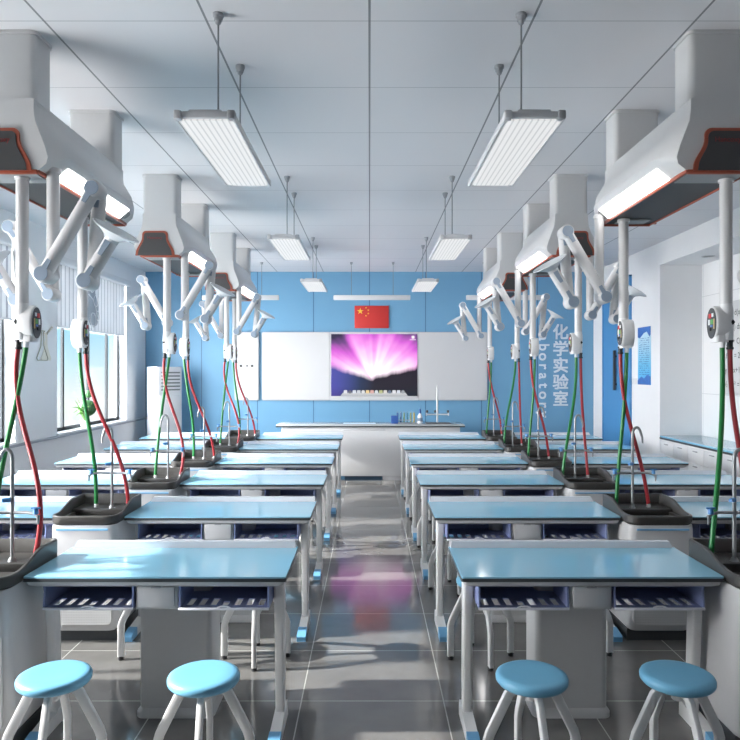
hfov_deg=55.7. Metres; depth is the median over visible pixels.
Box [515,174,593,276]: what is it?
hood
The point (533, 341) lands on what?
column
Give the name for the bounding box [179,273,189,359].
column
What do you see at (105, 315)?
window blind
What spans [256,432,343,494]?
desk
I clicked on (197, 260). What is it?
lamp
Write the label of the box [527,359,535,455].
hose
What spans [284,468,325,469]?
tray
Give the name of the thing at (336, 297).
light
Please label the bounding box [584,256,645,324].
extraction arm
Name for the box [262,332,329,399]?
whiteboard
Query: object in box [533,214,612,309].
extraction arm
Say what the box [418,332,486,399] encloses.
whiteboard
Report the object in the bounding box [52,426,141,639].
sink
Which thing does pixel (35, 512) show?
tap
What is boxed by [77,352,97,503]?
hose
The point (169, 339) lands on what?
column
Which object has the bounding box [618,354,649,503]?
hose
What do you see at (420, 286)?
diffuser
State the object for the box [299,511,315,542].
stool
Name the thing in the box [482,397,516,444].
sink
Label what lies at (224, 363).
hose
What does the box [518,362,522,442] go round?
hose
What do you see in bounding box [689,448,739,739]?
sink
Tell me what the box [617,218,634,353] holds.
column
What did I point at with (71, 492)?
tray
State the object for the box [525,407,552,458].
tap
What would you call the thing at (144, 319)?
extraction arm
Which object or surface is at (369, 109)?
ceiling
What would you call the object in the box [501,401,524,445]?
tap
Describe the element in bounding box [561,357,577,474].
hose
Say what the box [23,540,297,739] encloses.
desk
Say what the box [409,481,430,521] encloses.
stool
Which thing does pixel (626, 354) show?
hose
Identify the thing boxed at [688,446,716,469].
base cabinet
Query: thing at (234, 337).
column
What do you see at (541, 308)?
extraction arm
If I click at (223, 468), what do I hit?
tray
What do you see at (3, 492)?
tray
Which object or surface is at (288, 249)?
diffuser
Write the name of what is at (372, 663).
floor
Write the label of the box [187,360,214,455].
hose
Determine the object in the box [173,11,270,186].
pendant light
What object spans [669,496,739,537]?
desk
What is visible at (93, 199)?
extraction arm
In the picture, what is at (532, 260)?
lamp
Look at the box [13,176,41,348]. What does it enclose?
column
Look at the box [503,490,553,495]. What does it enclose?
tray
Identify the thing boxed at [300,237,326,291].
pendant light
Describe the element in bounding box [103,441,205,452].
desk
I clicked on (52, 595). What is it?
tray
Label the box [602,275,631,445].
door
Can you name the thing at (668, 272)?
wall
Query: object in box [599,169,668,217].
lamp
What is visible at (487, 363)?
hose
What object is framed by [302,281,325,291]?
diffuser
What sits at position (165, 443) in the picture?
tap
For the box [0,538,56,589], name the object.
basin
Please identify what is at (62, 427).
window
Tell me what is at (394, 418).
box
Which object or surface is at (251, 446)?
desk
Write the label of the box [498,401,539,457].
sink
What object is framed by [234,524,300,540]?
tray
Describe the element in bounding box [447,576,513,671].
stool
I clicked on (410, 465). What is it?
stool
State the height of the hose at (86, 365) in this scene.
1.044 m
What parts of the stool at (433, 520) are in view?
leg, leg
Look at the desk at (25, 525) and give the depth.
4.83 m
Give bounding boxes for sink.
[0,448,56,739]
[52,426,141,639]
[128,414,189,537]
[171,406,220,476]
[202,401,243,458]
[225,397,259,444]
[425,422,450,423]
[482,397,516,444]
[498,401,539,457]
[521,407,571,537]
[553,414,615,537]
[603,426,692,639]
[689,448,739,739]
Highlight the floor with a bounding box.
[30,476,709,739]
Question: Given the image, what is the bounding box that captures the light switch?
[632,378,636,383]
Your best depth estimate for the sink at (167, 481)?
6.05 m
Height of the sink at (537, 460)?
1.354 m
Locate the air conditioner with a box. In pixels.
[147,367,181,435]
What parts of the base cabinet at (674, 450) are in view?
drawer, drawer, cabinet door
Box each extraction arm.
[0,219,61,305]
[33,167,138,290]
[119,275,172,330]
[175,252,234,324]
[189,298,223,340]
[233,287,274,337]
[447,296,483,341]
[475,270,525,330]
[521,290,563,337]
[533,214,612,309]
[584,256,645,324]
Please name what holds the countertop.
on the base cabinet
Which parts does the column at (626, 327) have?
control panel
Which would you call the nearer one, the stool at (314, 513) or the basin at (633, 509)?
the basin at (633, 509)
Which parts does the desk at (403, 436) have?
leg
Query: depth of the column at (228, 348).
9.01 m
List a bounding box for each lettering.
[536,337,548,417]
[553,324,567,405]
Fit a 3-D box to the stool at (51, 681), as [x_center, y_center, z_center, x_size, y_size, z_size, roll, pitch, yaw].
[-1.305,1.490,2.900,0.308,0.480,0.308,0,0,37]
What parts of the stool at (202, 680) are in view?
leg, leg, seat, leg, leg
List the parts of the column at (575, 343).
control panel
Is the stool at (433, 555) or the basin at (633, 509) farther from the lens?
the stool at (433, 555)
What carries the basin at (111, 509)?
in the sink at (80, 518)
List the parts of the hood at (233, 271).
panel, panel, underside panel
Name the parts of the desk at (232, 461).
drawer, leg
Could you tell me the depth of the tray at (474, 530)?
4.77 m
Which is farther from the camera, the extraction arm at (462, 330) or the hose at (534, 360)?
the extraction arm at (462, 330)
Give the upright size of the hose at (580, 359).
1.044 m
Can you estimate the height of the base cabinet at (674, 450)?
0.800 m
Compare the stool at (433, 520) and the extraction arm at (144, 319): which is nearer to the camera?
the stool at (433, 520)
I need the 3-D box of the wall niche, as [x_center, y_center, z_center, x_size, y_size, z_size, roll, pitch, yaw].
[4.690,0.135,3.720,0.220,3.190,11.840,0,0,0]
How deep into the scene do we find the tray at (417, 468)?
7.44 m
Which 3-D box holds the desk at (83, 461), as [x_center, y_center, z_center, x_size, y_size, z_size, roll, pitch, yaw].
[-2.645,1.322,7.452,1.216,0.816,0.649,0,0,0]
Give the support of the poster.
attached to the wall at (668, 272)
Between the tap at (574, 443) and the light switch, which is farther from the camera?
the light switch
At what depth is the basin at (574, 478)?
6.05 m
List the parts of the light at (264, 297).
hanging rod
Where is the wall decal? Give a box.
[36,327,52,360]
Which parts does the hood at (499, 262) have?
underside panel, panel, panel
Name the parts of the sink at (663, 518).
cabinet door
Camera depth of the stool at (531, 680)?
2.88 m
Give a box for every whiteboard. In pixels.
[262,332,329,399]
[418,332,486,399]
[725,300,739,394]
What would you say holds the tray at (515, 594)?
on the desk at (565, 589)
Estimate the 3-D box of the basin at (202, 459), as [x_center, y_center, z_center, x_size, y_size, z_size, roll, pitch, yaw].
[-1.818,0.922,7.345,0.426,0.116,0.530,0,0,0]
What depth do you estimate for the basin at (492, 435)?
10.08 m
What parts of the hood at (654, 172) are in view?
underside panel, panel, panel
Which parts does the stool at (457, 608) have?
leg, seat, leg, leg, leg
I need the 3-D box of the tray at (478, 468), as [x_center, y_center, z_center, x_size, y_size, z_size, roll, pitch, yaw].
[1.347,1.049,7.396,0.420,0.122,0.327,0,0,0]
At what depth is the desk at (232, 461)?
7.39 m
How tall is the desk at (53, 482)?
0.816 m
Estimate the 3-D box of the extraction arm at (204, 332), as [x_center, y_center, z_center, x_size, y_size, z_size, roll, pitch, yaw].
[-2.329,-0.752,9.934,0.534,0.656,0.251,0,0,0]
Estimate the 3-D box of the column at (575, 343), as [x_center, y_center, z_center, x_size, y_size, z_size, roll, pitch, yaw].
[1.896,-0.577,6.438,0.118,0.923,0.124,0,0,0]
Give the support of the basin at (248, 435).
in the sink at (247, 435)
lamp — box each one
[60,169,128,217]
[188,252,205,268]
[241,286,253,297]
[478,287,491,297]
[517,252,545,272]
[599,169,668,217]
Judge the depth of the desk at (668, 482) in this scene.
6.07 m
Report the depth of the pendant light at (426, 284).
9.27 m
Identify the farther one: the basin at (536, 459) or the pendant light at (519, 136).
the basin at (536, 459)
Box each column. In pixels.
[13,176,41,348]
[70,217,89,353]
[162,258,176,357]
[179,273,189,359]
[224,296,232,361]
[231,299,236,362]
[487,302,493,362]
[511,292,519,361]
[529,273,538,359]
[568,259,582,357]
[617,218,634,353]
[707,178,734,349]
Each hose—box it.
[0,347,28,491]
[13,349,42,552]
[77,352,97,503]
[84,354,129,503]
[154,357,170,474]
[162,358,184,474]
[183,359,194,455]
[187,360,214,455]
[219,361,228,442]
[223,362,239,442]
[232,362,240,433]
[235,363,255,433]
[486,362,491,433]
[487,363,502,433]
[503,361,515,442]
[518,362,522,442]
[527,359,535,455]
[530,360,549,455]
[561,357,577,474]
[579,358,588,474]
[615,353,628,502]
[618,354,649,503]
[709,348,724,552]
[727,350,739,465]
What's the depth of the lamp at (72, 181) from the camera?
4.09 m
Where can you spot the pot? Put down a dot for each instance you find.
(82, 422)
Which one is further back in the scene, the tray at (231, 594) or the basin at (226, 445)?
the basin at (226, 445)
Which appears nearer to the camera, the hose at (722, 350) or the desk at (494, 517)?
the hose at (722, 350)
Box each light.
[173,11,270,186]
[202,262,278,299]
[267,176,310,260]
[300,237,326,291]
[334,262,409,299]
[412,237,438,291]
[429,176,471,260]
[466,295,541,299]
[468,11,565,186]
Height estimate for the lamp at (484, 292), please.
0.069 m
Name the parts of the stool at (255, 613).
leg, leg, leg, leg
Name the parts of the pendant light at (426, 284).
hanging rod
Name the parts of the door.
handle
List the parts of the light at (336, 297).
hanging rod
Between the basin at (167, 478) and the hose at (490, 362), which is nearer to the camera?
the basin at (167, 478)
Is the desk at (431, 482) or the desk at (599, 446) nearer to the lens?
the desk at (431, 482)
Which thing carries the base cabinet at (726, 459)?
on the floor
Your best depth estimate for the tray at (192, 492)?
6.22 m
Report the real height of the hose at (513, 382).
1.044 m
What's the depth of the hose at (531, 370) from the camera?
7.44 m
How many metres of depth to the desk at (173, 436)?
10.14 m
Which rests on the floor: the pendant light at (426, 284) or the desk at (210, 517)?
the desk at (210, 517)
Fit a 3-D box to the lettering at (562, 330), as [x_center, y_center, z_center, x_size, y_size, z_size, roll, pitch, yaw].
[3.411,-0.109,12.492,0.281,1.459,0.012,0,0,0]
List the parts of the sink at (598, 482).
cabinet door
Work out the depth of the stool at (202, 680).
2.87 m
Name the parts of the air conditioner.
panel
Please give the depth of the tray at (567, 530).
4.74 m
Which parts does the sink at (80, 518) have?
cabinet door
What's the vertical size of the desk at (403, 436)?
0.816 m
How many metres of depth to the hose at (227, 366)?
8.90 m
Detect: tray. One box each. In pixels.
[0,490,45,495]
[0,524,52,537]
[42,586,135,609]
[63,468,104,469]
[69,490,123,495]
[137,524,203,539]
[178,586,273,609]
[190,490,240,495]
[223,468,263,469]
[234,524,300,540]
[265,490,315,498]
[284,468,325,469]
[417,468,458,469]
[428,490,478,499]
[444,524,510,540]
[473,586,568,609]
[478,468,519,469]
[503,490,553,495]
[541,524,607,539]
[611,586,704,609]
[620,490,674,495]
[638,468,679,469]
[692,524,739,537]
[698,490,739,495]
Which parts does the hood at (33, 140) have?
panel, panel, underside panel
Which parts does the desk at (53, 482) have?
drawer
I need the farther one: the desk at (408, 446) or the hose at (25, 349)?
the desk at (408, 446)
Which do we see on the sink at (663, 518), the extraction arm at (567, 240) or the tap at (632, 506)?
the tap at (632, 506)
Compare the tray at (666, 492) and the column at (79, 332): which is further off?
the tray at (666, 492)
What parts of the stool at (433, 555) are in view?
leg, leg, seat, leg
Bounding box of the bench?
[276,385,464,479]
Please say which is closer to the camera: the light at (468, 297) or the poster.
the poster
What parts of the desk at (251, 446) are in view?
leg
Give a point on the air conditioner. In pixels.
(155, 385)
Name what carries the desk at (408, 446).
on the floor
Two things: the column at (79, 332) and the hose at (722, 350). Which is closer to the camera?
the hose at (722, 350)
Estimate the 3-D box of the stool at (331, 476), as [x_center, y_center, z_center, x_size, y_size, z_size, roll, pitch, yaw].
[-0.686,1.490,9.550,0.308,0.480,0.308,0,0,39]
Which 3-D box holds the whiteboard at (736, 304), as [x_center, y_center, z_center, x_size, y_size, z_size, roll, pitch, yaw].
[4.562,-0.290,7.952,0.036,1.200,2.245,0,0,0]
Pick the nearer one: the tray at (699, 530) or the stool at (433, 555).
the tray at (699, 530)
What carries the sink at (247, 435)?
on the floor
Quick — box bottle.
[417,409,422,423]
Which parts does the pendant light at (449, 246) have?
rail, hanging rod, hanging rod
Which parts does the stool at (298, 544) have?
leg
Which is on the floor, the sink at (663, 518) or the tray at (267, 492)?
the sink at (663, 518)
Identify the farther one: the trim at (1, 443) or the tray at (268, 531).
the trim at (1, 443)
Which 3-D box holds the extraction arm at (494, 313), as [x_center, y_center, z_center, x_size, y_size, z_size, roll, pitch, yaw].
[1.386,-0.752,7.434,0.534,0.656,0.251,0,0,0]
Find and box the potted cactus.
[72,390,95,427]
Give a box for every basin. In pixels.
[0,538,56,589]
[52,493,141,524]
[128,467,189,489]
[171,451,220,467]
[202,439,243,451]
[225,430,259,440]
[482,430,516,440]
[498,439,539,451]
[521,451,571,467]
[553,467,615,489]
[603,493,691,524]
[689,538,739,588]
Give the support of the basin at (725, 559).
in the sink at (720, 635)
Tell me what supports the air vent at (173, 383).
attached to the air conditioner
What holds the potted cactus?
on the windowsill at (73, 430)
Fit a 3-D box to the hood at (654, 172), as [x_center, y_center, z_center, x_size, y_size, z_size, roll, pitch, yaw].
[1.815,-1.396,4.289,0.540,0.748,1.355,0,0,0]
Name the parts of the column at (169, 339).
control panel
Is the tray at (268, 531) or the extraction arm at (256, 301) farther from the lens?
the extraction arm at (256, 301)
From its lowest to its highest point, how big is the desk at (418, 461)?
0.816 m
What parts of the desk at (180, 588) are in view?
leg, drawer, leg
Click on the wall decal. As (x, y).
(45, 356)
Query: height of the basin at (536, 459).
0.116 m
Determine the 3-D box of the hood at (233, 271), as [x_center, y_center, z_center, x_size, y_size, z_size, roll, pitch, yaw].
[-1.890,-1.396,9.609,0.540,0.748,1.355,0,0,0]
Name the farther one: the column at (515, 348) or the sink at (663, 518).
the column at (515, 348)
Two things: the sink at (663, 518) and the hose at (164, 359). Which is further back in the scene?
the hose at (164, 359)
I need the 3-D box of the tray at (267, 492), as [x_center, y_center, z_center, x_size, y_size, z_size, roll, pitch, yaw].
[-0.677,1.049,6.066,0.420,0.122,0.327,0,0,0]
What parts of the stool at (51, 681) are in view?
leg, leg, seat, leg, leg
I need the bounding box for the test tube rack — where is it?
[398,420,416,423]
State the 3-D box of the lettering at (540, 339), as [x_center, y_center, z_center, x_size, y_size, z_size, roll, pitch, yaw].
[3.088,0.010,12.492,0.245,1.652,0.012,0,0,0]
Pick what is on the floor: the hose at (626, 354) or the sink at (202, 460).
the sink at (202, 460)
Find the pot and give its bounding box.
[79,420,90,427]
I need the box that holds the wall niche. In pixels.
[702,253,739,441]
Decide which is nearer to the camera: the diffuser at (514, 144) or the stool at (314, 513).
the diffuser at (514, 144)
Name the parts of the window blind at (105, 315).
rail, head rail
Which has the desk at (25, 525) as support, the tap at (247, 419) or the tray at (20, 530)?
the tray at (20, 530)
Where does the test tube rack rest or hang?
on the bench
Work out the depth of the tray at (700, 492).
6.22 m
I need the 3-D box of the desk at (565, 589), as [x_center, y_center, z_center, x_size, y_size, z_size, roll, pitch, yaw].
[1.032,1.322,3.462,1.216,0.816,0.649,0,0,0]
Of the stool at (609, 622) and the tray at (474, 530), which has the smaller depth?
the stool at (609, 622)
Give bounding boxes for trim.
[0,417,146,450]
[0,442,18,447]
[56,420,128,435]
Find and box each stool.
[2,660,106,739]
[117,599,131,660]
[153,660,254,739]
[221,598,290,671]
[273,535,300,553]
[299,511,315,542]
[310,488,325,521]
[331,476,332,497]
[404,465,411,497]
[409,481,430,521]
[417,500,434,547]
[428,530,469,596]
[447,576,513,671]
[483,660,580,739]
[606,609,612,655]
[629,660,724,739]
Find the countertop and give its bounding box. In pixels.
[659,435,737,456]
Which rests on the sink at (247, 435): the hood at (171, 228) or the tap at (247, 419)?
the tap at (247, 419)
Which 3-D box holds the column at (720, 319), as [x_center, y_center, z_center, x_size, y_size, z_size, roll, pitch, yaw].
[1.896,-0.577,3.778,0.118,0.923,0.124,0,0,0]
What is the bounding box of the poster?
[638,326,650,384]
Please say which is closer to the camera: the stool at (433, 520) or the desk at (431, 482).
the desk at (431, 482)
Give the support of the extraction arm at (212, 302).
attached to the hood at (171, 228)
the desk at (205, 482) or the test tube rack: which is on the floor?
the desk at (205, 482)
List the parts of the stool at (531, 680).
leg, leg, seat, leg, leg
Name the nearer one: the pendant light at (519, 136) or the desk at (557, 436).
the pendant light at (519, 136)
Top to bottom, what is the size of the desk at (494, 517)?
0.816 m
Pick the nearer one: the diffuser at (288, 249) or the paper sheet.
the diffuser at (288, 249)
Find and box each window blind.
[0,233,12,319]
[57,257,130,335]
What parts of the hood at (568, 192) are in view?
underside panel, panel, panel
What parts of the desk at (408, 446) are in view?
leg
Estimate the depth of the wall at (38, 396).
8.78 m
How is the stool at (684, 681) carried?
on the floor
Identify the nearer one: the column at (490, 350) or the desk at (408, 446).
the desk at (408, 446)
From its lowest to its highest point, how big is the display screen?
1.216 m
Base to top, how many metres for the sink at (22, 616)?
1.354 m
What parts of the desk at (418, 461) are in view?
leg, drawer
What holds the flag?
attached to the wall at (297, 309)
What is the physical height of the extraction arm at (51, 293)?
0.656 m
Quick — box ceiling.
[0,0,739,271]
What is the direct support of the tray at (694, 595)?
on the desk at (565, 589)
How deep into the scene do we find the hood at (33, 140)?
3.74 m
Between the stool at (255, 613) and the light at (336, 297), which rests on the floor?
the stool at (255, 613)
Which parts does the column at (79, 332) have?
control panel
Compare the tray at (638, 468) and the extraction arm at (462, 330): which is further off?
the extraction arm at (462, 330)
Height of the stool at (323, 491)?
0.480 m
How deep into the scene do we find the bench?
11.05 m
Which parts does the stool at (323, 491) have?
leg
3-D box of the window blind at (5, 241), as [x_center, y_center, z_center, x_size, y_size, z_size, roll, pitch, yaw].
[-3.993,-1.025,6.635,0.125,0.910,2.590,0,0,0]
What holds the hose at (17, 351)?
hanging from the column at (28, 322)
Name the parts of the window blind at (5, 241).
head rail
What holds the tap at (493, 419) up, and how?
on the sink at (492, 435)
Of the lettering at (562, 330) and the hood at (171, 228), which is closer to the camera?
the hood at (171, 228)
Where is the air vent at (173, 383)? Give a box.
[161,372,179,390]
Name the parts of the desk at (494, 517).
leg, drawer, leg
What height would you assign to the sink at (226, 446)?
1.354 m
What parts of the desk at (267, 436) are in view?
leg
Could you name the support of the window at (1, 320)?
in the wall at (38, 396)
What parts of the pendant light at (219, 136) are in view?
rail, hanging rod, hanging rod, rail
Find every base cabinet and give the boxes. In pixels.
[660,439,688,469]
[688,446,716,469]
[722,454,739,477]
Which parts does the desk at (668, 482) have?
drawer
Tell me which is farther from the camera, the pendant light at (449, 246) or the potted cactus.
the potted cactus
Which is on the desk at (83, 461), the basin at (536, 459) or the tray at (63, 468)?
the tray at (63, 468)
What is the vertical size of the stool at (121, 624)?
0.480 m
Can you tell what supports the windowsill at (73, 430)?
attached to the wall at (38, 396)
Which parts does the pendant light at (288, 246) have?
hanging rod, hanging rod, rail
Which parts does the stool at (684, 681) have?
leg, leg, seat, leg, leg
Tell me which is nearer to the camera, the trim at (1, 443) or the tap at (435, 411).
the trim at (1, 443)
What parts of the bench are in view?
kick plate, long handle, kick plate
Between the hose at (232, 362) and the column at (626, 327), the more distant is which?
the hose at (232, 362)
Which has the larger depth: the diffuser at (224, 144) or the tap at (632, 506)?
the tap at (632, 506)
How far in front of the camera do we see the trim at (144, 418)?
9.13 m
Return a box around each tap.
[0,448,40,561]
[88,426,132,508]
[150,414,184,477]
[189,406,217,458]
[217,401,240,445]
[238,397,257,435]
[426,385,448,421]
[483,397,504,435]
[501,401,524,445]
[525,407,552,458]
[558,414,593,477]
[611,426,656,508]
[706,448,739,561]
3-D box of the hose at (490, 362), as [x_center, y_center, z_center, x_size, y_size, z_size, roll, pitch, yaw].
[1.723,0.387,10.108,0.093,1.044,0.028,0,0,13]
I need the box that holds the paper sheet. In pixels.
[343,423,375,423]
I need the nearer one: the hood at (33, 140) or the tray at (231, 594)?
the tray at (231, 594)
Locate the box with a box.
[391,415,397,423]
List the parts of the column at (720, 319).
control panel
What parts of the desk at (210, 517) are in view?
leg, drawer, leg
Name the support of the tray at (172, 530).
on the desk at (210, 517)
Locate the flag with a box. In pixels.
[355,306,388,327]
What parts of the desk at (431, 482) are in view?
leg, drawer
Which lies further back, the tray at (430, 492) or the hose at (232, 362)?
the hose at (232, 362)
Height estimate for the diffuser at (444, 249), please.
0.009 m
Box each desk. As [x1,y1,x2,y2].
[0,470,136,495]
[0,496,74,537]
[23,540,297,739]
[54,453,177,469]
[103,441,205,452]
[124,496,316,641]
[139,432,227,440]
[180,470,327,579]
[214,453,334,540]
[239,441,339,513]
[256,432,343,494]
[398,432,485,494]
[402,441,503,513]
[408,453,527,540]
[416,470,563,579]
[428,496,622,641]
[448,540,724,739]
[514,432,602,440]
[536,441,635,452]
[567,453,688,469]
[607,470,739,495]
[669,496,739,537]
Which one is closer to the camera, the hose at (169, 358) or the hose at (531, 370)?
the hose at (169, 358)
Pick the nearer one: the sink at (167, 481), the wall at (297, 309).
the sink at (167, 481)
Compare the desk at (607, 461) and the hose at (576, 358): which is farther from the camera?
the desk at (607, 461)
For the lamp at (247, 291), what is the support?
attached to the hood at (233, 271)
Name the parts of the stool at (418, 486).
leg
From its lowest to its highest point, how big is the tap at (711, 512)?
0.560 m
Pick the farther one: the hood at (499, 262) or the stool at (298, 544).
the hood at (499, 262)
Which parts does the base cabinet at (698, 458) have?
drawer, cabinet door, drawer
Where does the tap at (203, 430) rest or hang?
on the sink at (202, 460)
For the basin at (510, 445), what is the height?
0.116 m
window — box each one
[0,319,3,442]
[57,327,118,431]
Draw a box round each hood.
[0,29,133,226]
[134,174,216,276]
[204,233,256,300]
[477,233,529,300]
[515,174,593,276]
[594,29,739,226]
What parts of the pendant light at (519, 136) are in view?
rail, hanging rod, hanging rod, rail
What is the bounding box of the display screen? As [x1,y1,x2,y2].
[330,332,417,399]
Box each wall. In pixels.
[0,208,144,477]
[145,272,592,435]
[593,207,739,452]
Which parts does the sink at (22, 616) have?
cabinet door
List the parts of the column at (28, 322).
control panel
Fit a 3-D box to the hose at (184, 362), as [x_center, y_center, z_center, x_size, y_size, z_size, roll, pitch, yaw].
[-1.910,0.386,7.413,0.140,1.045,0.039,0,0,-42]
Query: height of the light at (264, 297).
0.615 m
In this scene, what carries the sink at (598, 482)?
on the floor
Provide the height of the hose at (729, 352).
1.045 m
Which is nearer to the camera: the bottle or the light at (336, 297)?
the bottle
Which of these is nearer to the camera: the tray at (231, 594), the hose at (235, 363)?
the tray at (231, 594)
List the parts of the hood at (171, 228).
panel, panel, underside panel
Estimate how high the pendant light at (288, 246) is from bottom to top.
0.628 m
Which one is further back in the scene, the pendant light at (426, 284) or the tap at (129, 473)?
the pendant light at (426, 284)
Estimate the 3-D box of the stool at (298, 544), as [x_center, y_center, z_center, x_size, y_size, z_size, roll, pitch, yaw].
[-0.686,1.490,5.560,0.308,0.480,0.308,0,0,37]
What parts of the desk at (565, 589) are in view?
leg, drawer, leg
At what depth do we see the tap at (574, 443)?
6.09 m
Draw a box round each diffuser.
[179,119,267,185]
[270,239,308,259]
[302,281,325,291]
[413,281,436,291]
[430,239,469,259]
[472,119,560,185]
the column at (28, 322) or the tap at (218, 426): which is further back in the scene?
the tap at (218, 426)
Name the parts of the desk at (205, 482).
drawer, leg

